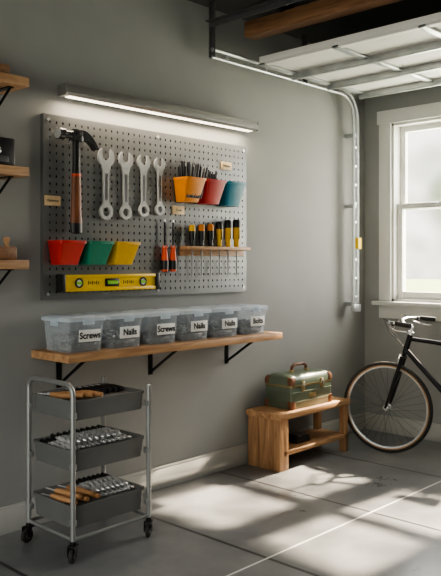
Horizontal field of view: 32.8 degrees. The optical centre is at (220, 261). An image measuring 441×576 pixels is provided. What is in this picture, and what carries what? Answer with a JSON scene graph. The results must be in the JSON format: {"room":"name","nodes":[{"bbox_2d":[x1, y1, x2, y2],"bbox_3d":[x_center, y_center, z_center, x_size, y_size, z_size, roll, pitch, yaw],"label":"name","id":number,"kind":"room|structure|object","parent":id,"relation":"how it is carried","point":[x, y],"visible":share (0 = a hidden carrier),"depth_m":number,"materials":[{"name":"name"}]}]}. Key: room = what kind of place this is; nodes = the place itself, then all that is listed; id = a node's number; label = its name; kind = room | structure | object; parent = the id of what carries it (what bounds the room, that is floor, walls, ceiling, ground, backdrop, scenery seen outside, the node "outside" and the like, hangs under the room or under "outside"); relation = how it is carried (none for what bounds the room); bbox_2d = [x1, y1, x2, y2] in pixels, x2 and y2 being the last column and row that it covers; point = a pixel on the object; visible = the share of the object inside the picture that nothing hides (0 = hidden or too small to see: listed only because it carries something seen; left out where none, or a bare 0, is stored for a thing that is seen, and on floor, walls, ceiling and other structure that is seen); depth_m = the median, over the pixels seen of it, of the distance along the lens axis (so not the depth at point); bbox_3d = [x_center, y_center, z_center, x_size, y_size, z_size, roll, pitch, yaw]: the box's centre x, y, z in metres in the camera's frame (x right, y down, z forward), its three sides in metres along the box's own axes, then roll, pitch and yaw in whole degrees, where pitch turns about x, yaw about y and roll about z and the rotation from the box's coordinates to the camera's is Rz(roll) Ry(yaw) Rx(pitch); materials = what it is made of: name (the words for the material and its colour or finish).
{"room":"home garage","nodes":[
{"label":"home garage","id":0,"kind":"room"},
{"bbox_2d":[0,0,364,507],"bbox_3d":[-1.207,-0.140,3.914,0.200,3.080,7.200,0,0,44],"label":"wall","id":1,"kind":"structure","parent":0,"point":[299,160],"depth_m":4.83,"materials":[{"name":"paint"}]},
{"bbox_2d":[0,72,28,284],"bbox_3d":[-1.313,-0.362,3.476,0.249,1.085,0.820,0,0,44],"label":"shelf","id":2,"kind":"object","parent":1,"relation":"attached to","point":[9,83],"visible":1,"depth_m":3.65,"materials":[{"name":"brown wood"}]},
{"bbox_2d":[0,63,9,73],"bbox_3d":[-1.161,-0.971,3.628,0.120,0.130,0.250,0,0,44],"label":"wood offcuts","id":3,"kind":"object","parent":2,"relation":"on","point":[4,68],"visible":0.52,"depth_m":3.66,"materials":[{"name":"brown wood"}]},
{"bbox_2d":[0,137,14,165],"bbox_3d":[-1.134,-0.551,3.651,0.168,0.170,0.220,0,0,44],"label":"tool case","id":4,"kind":"object","parent":2,"relation":"on","point":[7,145],"visible":0.94,"depth_m":3.64,"materials":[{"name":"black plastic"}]},
{"bbox_2d":[0,237,16,259],"bbox_3d":[-1.116,-0.078,3.661,0.070,0.134,0.240,0,0,44],"label":"plane","id":5,"kind":"object","parent":2,"relation":"on","point":[7,252],"visible":1,"depth_m":3.69,"materials":[{"name":"wood"}]},
{"bbox_2d":[40,113,245,299],"bbox_3d":[-0.392,-0.296,4.598,0.033,0.998,1.628,0,0,44],"label":"pegboard","id":6,"kind":"object","parent":1,"relation":"attached to","point":[55,155],"visible":0.71,"depth_m":4.47,"materials":[{"name":"metal"}]},
{"bbox_2d":[44,195,60,205],"bbox_3d":[-0.904,-0.330,4.035,0.009,0.054,0.100,0,0,44],"label":"label tag","id":7,"kind":"object","parent":6,"relation":"attached to","point":[49,200],"visible":1,"depth_m":4.03,"materials":[{"name":"beige paper"}]},
{"bbox_2d":[47,240,85,264],"bbox_3d":[-0.824,-0.051,4.026,0.137,0.131,0.168,0,0,44],"label":"bin","id":8,"kind":"object","parent":6,"relation":"attached to","point":[62,252],"visible":1,"depth_m":3.99,"materials":[{"name":"red plastic"}]},
{"bbox_2d":[54,127,98,233],"bbox_3d":[-0.787,-0.440,4.110,0.074,0.570,0.263,0,0,44],"label":"hammer","id":9,"kind":"object","parent":6,"relation":"hanging from","point":[75,136],"visible":1,"depth_m":4.08,"materials":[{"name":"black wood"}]},
{"bbox_2d":[80,241,113,264],"bbox_3d":[-0.693,-0.051,4.163,0.137,0.131,0.168,0,0,44],"label":"bin","id":10,"kind":"object","parent":6,"relation":"attached to","point":[94,252],"visible":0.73,"depth_m":4.12,"materials":[{"name":"green plastic"}]},
{"bbox_2d":[97,148,114,219],"bbox_3d":[-0.651,-0.444,4.279,0.038,0.408,0.116,0,0,44],"label":"wrench","id":11,"kind":"object","parent":6,"relation":"attached to","point":[106,165],"visible":1,"depth_m":4.27,"materials":[{"name":"metal"}]},
{"bbox_2d":[56,273,159,292],"bbox_3d":[-0.626,0.116,4.299,0.047,0.098,0.716,0,0,44],"label":"spirit level","id":12,"kind":"object","parent":6,"relation":"attached to","point":[89,282],"visible":1,"depth_m":4.25,"materials":[{"name":"yellow plastic"}]},
{"bbox_2d":[107,241,140,264],"bbox_3d":[-0.562,-0.051,4.301,0.137,0.131,0.168,0,0,44],"label":"bin","id":13,"kind":"object","parent":6,"relation":"attached to","point":[121,253],"visible":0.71,"depth_m":4.26,"materials":[{"name":"yellow plastic"}]},
{"bbox_2d":[118,152,132,219],"bbox_3d":[-0.552,-0.445,4.383,0.038,0.395,0.106,0,0,44],"label":"wrench","id":14,"kind":"object","parent":6,"relation":"attached to","point":[125,167],"visible":1,"depth_m":4.38,"materials":[{"name":"metal"}]},
{"bbox_2d":[137,155,149,216],"bbox_3d":[-0.457,-0.454,4.483,0.038,0.368,0.098,0,0,44],"label":"wrench","id":15,"kind":"object","parent":6,"relation":"attached to","point":[143,169],"visible":1,"depth_m":4.48,"materials":[{"name":"metal"}]},
{"bbox_2d":[153,158,165,214],"bbox_3d":[-0.369,-0.460,4.575,0.038,0.349,0.088,0,0,44],"label":"wrench","id":16,"kind":"object","parent":6,"relation":"attached to","point":[159,169],"visible":1,"depth_m":4.57,"materials":[{"name":"metal"}]},
{"bbox_2d":[160,220,168,271],"bbox_3d":[-0.342,-0.100,4.595,0.050,0.320,0.049,0,0,44],"label":"screwdriver","id":17,"kind":"object","parent":6,"relation":"hanging from","point":[164,260],"visible":1,"depth_m":4.58,"materials":[{"name":"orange plastic"}]},
{"bbox_2d":[168,220,176,271],"bbox_3d":[-0.294,-0.100,4.646,0.050,0.320,0.049,0,0,44],"label":"screwdriver","id":18,"kind":"object","parent":6,"relation":"hanging from","point":[172,262],"visible":1,"depth_m":4.63,"materials":[{"name":"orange plastic"}]},
{"bbox_2d":[172,206,184,214],"bbox_3d":[-0.263,-0.325,4.707,0.009,0.054,0.100,0,0,44],"label":"label tag","id":19,"kind":"object","parent":6,"relation":"attached to","point":[180,210],"visible":1,"depth_m":4.70,"materials":[{"name":"beige paper"}]},
{"bbox_2d":[173,176,205,202],"bbox_3d":[-0.192,-0.451,4.689,0.137,0.151,0.172,0,0,44],"label":"bin","id":20,"kind":"object","parent":6,"relation":"attached to","point":[183,185],"visible":1,"depth_m":4.65,"materials":[{"name":"orange plastic"}]},
{"bbox_2d":[177,158,207,198],"bbox_3d":[-0.175,-0.523,4.699,0.088,0.250,0.214,0,0,44],"label":"pens","id":21,"kind":"object","parent":20,"relation":"in","point":[185,171],"visible":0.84,"depth_m":4.68,"materials":[{"name":"black plastic"}]},
{"bbox_2d":[197,179,226,204],"bbox_3d":[-0.063,-0.449,4.824,0.137,0.154,0.172,0,0,44],"label":"bin","id":22,"kind":"object","parent":6,"relation":"attached to","point":[213,188],"visible":0.75,"depth_m":4.78,"materials":[{"name":"red plastic"}]},
{"bbox_2d":[204,170,216,178],"bbox_3d":[-0.069,-0.495,4.824,0.022,0.191,0.120,0,0,44],"label":"pens","id":23,"kind":"object","parent":22,"relation":"in","point":[209,175],"visible":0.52,"depth_m":4.82,"materials":[{"name":"black plastic"}]},
{"bbox_2d":[179,246,250,255],"bbox_3d":[-0.026,-0.070,4.909,0.075,0.060,0.600,0,0,44],"label":"tool rack","id":24,"kind":"object","parent":6,"relation":"attached to","point":[183,250],"visible":1,"depth_m":4.87,"materials":[{"name":"brown wood"}]},
{"bbox_2d":[189,225,194,277],"bbox_3d":[-0.179,-0.068,4.730,0.041,0.336,0.040,0,0,44],"label":"screwdriver","id":25,"kind":"object","parent":24,"relation":"in","point":[191,227],"visible":0.99,"depth_m":4.72,"materials":[{"name":"black plastic"}]},
{"bbox_2d":[198,224,204,277],"bbox_3d":[-0.121,-0.070,4.790,0.042,0.340,0.042,0,0,44],"label":"screwdriver","id":26,"kind":"object","parent":24,"relation":"in","point":[201,228],"visible":1,"depth_m":4.78,"materials":[{"name":"black plastic"}]},
{"bbox_2d":[207,224,213,276],"bbox_3d":[-0.064,-0.073,4.850,0.044,0.346,0.043,0,0,44],"label":"screwdriver","id":27,"kind":"object","parent":24,"relation":"in","point":[210,228],"visible":0.99,"depth_m":4.84,"materials":[{"name":"black plastic"}]},
{"bbox_2d":[216,222,222,276],"bbox_3d":[-0.007,-0.082,4.910,0.049,0.364,0.049,0,0,44],"label":"screwdriver","id":28,"kind":"object","parent":24,"relation":"in","point":[219,225],"visible":1,"depth_m":4.89,"materials":[{"name":"yellow plastic"}]},
{"bbox_2d":[224,220,231,276],"bbox_3d":[0.050,-0.089,4.970,0.053,0.379,0.053,0,0,44],"label":"screwdriver","id":29,"kind":"object","parent":24,"relation":"in","point":[228,223],"visible":1,"depth_m":4.95,"materials":[{"name":"yellow plastic"}]},
{"bbox_2d":[233,219,240,276],"bbox_3d":[0.108,-0.093,5.030,0.055,0.386,0.055,0,0,44],"label":"screwdriver","id":30,"kind":"object","parent":24,"relation":"in","point":[236,223],"visible":1,"depth_m":5.01,"materials":[{"name":"yellow plastic"}]},
{"bbox_2d":[221,161,231,170],"bbox_3d":[0.040,-0.643,5.025,0.009,0.054,0.100,0,0,44],"label":"label tag","id":31,"kind":"object","parent":6,"relation":"attached to","point":[224,165],"visible":1,"depth_m":5.02,"materials":[{"name":"beige paper"}]},
{"bbox_2d":[218,181,246,206],"bbox_3d":[0.069,-0.448,4.963,0.137,0.157,0.172,0,0,44],"label":"bin","id":32,"kind":"object","parent":6,"relation":"attached to","point":[232,193],"visible":0.68,"depth_m":4.92,"materials":[{"name":"teal plastic"}]},
{"bbox_2d":[31,331,281,387],"bbox_3d":[-0.296,0.577,4.477,0.340,0.220,1.698,0,0,44],"label":"wooden shelf","id":33,"kind":"object","parent":1,"relation":"attached to","point":[174,345],"visible":0.94,"depth_m":4.19,"materials":[{"name":"brown wood"}]},
{"bbox_2d":[41,313,105,350],"bbox_3d":[-0.775,0.374,3.965,0.275,0.188,0.256,0,0,44],"label":"storage box","id":34,"kind":"object","parent":33,"relation":"on","point":[81,340],"visible":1,"depth_m":3.91,"materials":[{"name":"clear plastic"}]},
{"bbox_2d":[84,311,143,346],"bbox_3d":[-0.591,0.377,4.157,0.275,0.195,0.256,0,0,44],"label":"storage box","id":35,"kind":"object","parent":33,"relation":"on","point":[124,338],"visible":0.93,"depth_m":4.09,"materials":[{"name":"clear plastic"}]},
{"bbox_2d":[123,309,178,342],"bbox_3d":[-0.408,0.376,4.350,0.275,0.192,0.256,0,0,44],"label":"storage box","id":36,"kind":"object","parent":33,"relation":"on","point":[159,334],"visible":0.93,"depth_m":4.28,"materials":[{"name":"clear plastic"}]},
{"bbox_2d":[158,307,211,339],"bbox_3d":[-0.224,0.374,4.542,0.275,0.189,0.256,0,0,44],"label":"storage box","id":37,"kind":"object","parent":33,"relation":"on","point":[193,332],"visible":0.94,"depth_m":4.47,"materials":[{"name":"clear plastic"}]},
{"bbox_2d":[190,305,240,336],"bbox_3d":[-0.041,0.374,4.735,0.275,0.189,0.256,0,0,44],"label":"storage box","id":38,"kind":"object","parent":33,"relation":"on","point":[212,330],"visible":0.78,"depth_m":4.67,"materials":[{"name":"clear plastic"}]},
{"bbox_2d":[218,304,267,333],"bbox_3d":[0.143,0.375,4.927,0.275,0.190,0.256,0,0,44],"label":"storage box","id":39,"kind":"object","parent":33,"relation":"on","point":[252,326],"visible":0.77,"depth_m":4.86,"materials":[{"name":"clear plastic"}]},
{"bbox_2d":[58,82,258,132],"bbox_3d":[-0.324,-0.924,4.603,0.125,0.066,1.567,0,0,44],"label":"led light bar","id":40,"kind":"object","parent":1,"relation":"attached to","point":[66,90],"visible":1,"depth_m":4.44,"materials":[{"name":"metal"}]},
{"bbox_2d":[0,412,364,535],"bbox_3d":[-1.198,1.330,3.767,0.016,0.140,7.000,0,0,44],"label":"baseboard","id":41,"kind":"structure","parent":1,"relation":"attached to","point":[12,517],"depth_m":4.76,"materials":[{"name":"paint"}]},
{"bbox_2d":[0,429,440,575],"bbox_3d":[0.639,1.450,2.154,5.300,0.100,7.200,0,0,44],"label":"floor","id":42,"kind":"structure","parent":0,"point":[362,510],"depth_m":3.98,"materials":[{"name":"concrete"}]},
{"bbox_2d":[21,375,153,563],"bbox_3d":[-0.665,0.981,3.783,0.433,0.838,0.544,0,0,44],"label":"utility cart","id":43,"kind":"object","parent":42,"relation":"on","point":[72,515],"visible":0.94,"depth_m":3.67,"materials":[{"name":"black metal"}]},
{"bbox_2d":[41,484,100,503],"bbox_3d":[-0.748,1.142,3.714,0.280,0.053,0.173,0,0,44],"label":"chisel","id":44,"kind":"object","parent":43,"relation":"on","point":[62,495],"visible":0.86,"depth_m":3.67,"materials":[{"name":"brown wood"}]},
{"bbox_2d":[37,383,122,398],"bbox_3d":[-0.688,0.657,3.808,0.276,0.034,0.403,0,0,44],"label":"tools","id":45,"kind":"object","parent":43,"relation":"on","point":[97,390],"visible":0.91,"depth_m":3.74,"materials":[{"name":"brown wood"}]},
{"bbox_2d":[40,425,130,449],"bbox_3d":[-0.679,0.885,3.808,0.270,0.048,0.382,0,0,44],"label":"wrenches","id":46,"kind":"object","parent":43,"relation":"on","point":[95,435],"visible":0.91,"depth_m":3.76,"materials":[{"name":"metal"}]},
{"bbox_2d":[68,472,134,496],"bbox_3d":[-0.614,1.147,3.877,0.270,0.048,0.234,0,0,44],"label":"wrenches","id":47,"kind":"object","parent":43,"relation":"on","point":[104,484],"visible":0.94,"depth_m":3.84,"materials":[{"name":"metal"}]},
{"bbox_2d":[246,396,349,471],"bbox_3d":[0.569,1.208,5.371,0.308,0.385,0.820,0,0,44],"label":"wooden bench","id":48,"kind":"object","parent":42,"relation":"on","point":[269,446],"visible":0.87,"depth_m":5.13,"materials":[{"name":"brown wood"}]},
{"bbox_2d":[265,362,331,409],"bbox_3d":[0.565,0.866,5.375,0.256,0.295,0.478,0,0,44],"label":"toolbox","id":49,"kind":"object","parent":48,"relation":"on","point":[291,389],"visible":1,"depth_m":5.25,"materials":[{"name":"green metal"}]},
{"bbox_2d":[289,431,309,443],"bbox_3d":[0.542,1.242,5.314,0.120,0.055,0.160,0,0,44],"label":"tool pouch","id":50,"kind":"object","parent":48,"relation":"on","point":[295,437],"visible":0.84,"depth_m":5.27,"materials":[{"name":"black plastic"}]},
{"bbox_2d":[344,314,440,452],"bbox_3d":[1.625,0.897,5.210,1.642,1.004,0.693,0,0,44],"label":"bicycle","id":51,"kind":"object","parent":42,"relation":"on","point":[399,366],"visible":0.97,"depth_m":5.44,"materials":[{"name":"metal"}]},
{"bbox_2d":[188,0,440,43],"bbox_3d":[0.639,-1.755,2.154,5.300,0.150,7.200,0,0,44],"label":"ceiling","id":52,"kind":"structure","parent":0,"point":[403,10],"depth_m":5.11,"materials":[{"name":"paint"}]},
{"bbox_2d":[206,0,361,311],"bbox_3d":[1.633,-0.640,4.377,3.269,2.080,1.750,0,0,44],"label":"tracks","id":53,"kind":"object","parent":52,"relation":"hanging from","point":[272,4],"visible":0.93,"depth_m":5.54,"materials":[{"name":"metal"}]},
{"bbox_2d":[256,12,440,98],"bbox_3d":[1.806,-1.337,4.502,3.110,0.095,1.321,0,0,44],"label":"garage door","id":54,"kind":"structure","parent":53,"relation":"attached to","point":[403,56],"depth_m":4.97,"materials":[{"name":"metal"}]},
{"bbox_2d":[244,0,401,39],"bbox_3d":[1.243,-1.575,3.802,3.100,0.210,0.320,0,0,44],"label":"beam","id":55,"kind":"structure","parent":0,"point":[289,17],"depth_m":4.59,"materials":[{"name":"brown wood"}]},
{"bbox_2d":[365,85,440,423],"bbox_3d":[3.054,-0.140,4.687,4.900,3.080,0.200,0,0,44],"label":"wall","id":56,"kind":"structure","parent":0,"point":[381,345],"depth_m":6.18,"materials":[{"name":"paint"}]},
{"bbox_2d":[365,412,440,442],"bbox_3d":[2.985,1.330,4.604,4.884,0.140,0.016,0,0,44],"label":"baseboard","id":57,"kind":"structure","parent":56,"relation":"attached to","point":[434,433],"depth_m":6.05,"materials":[{"name":"paint"}]},
{"bbox_2d":[371,102,440,320],"bbox_3d":[1.938,-0.390,5.561,1.860,1.700,0.075,0,0,44],"label":"trim","id":58,"kind":"structure","parent":56,"relation":"attached to","point":[388,308],"depth_m":6.12,"materials":[{"name":"white wood"}]},
{"bbox_2d":[392,117,440,302],"bbox_3d":[1.726,-0.405,5.947,0.720,1.450,0.190,0,0,44],"label":"window","id":59,"kind":"structure","parent":56,"relation":"in","point":[400,131],"depth_m":6.13,"materials":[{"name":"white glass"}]},
{"label":"outside","id":60,"kind":"structure","parent":0,"visible":0},
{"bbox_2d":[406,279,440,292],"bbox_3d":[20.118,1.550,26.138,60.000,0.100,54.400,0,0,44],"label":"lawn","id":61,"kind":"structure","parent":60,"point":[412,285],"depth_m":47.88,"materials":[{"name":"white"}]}
]}

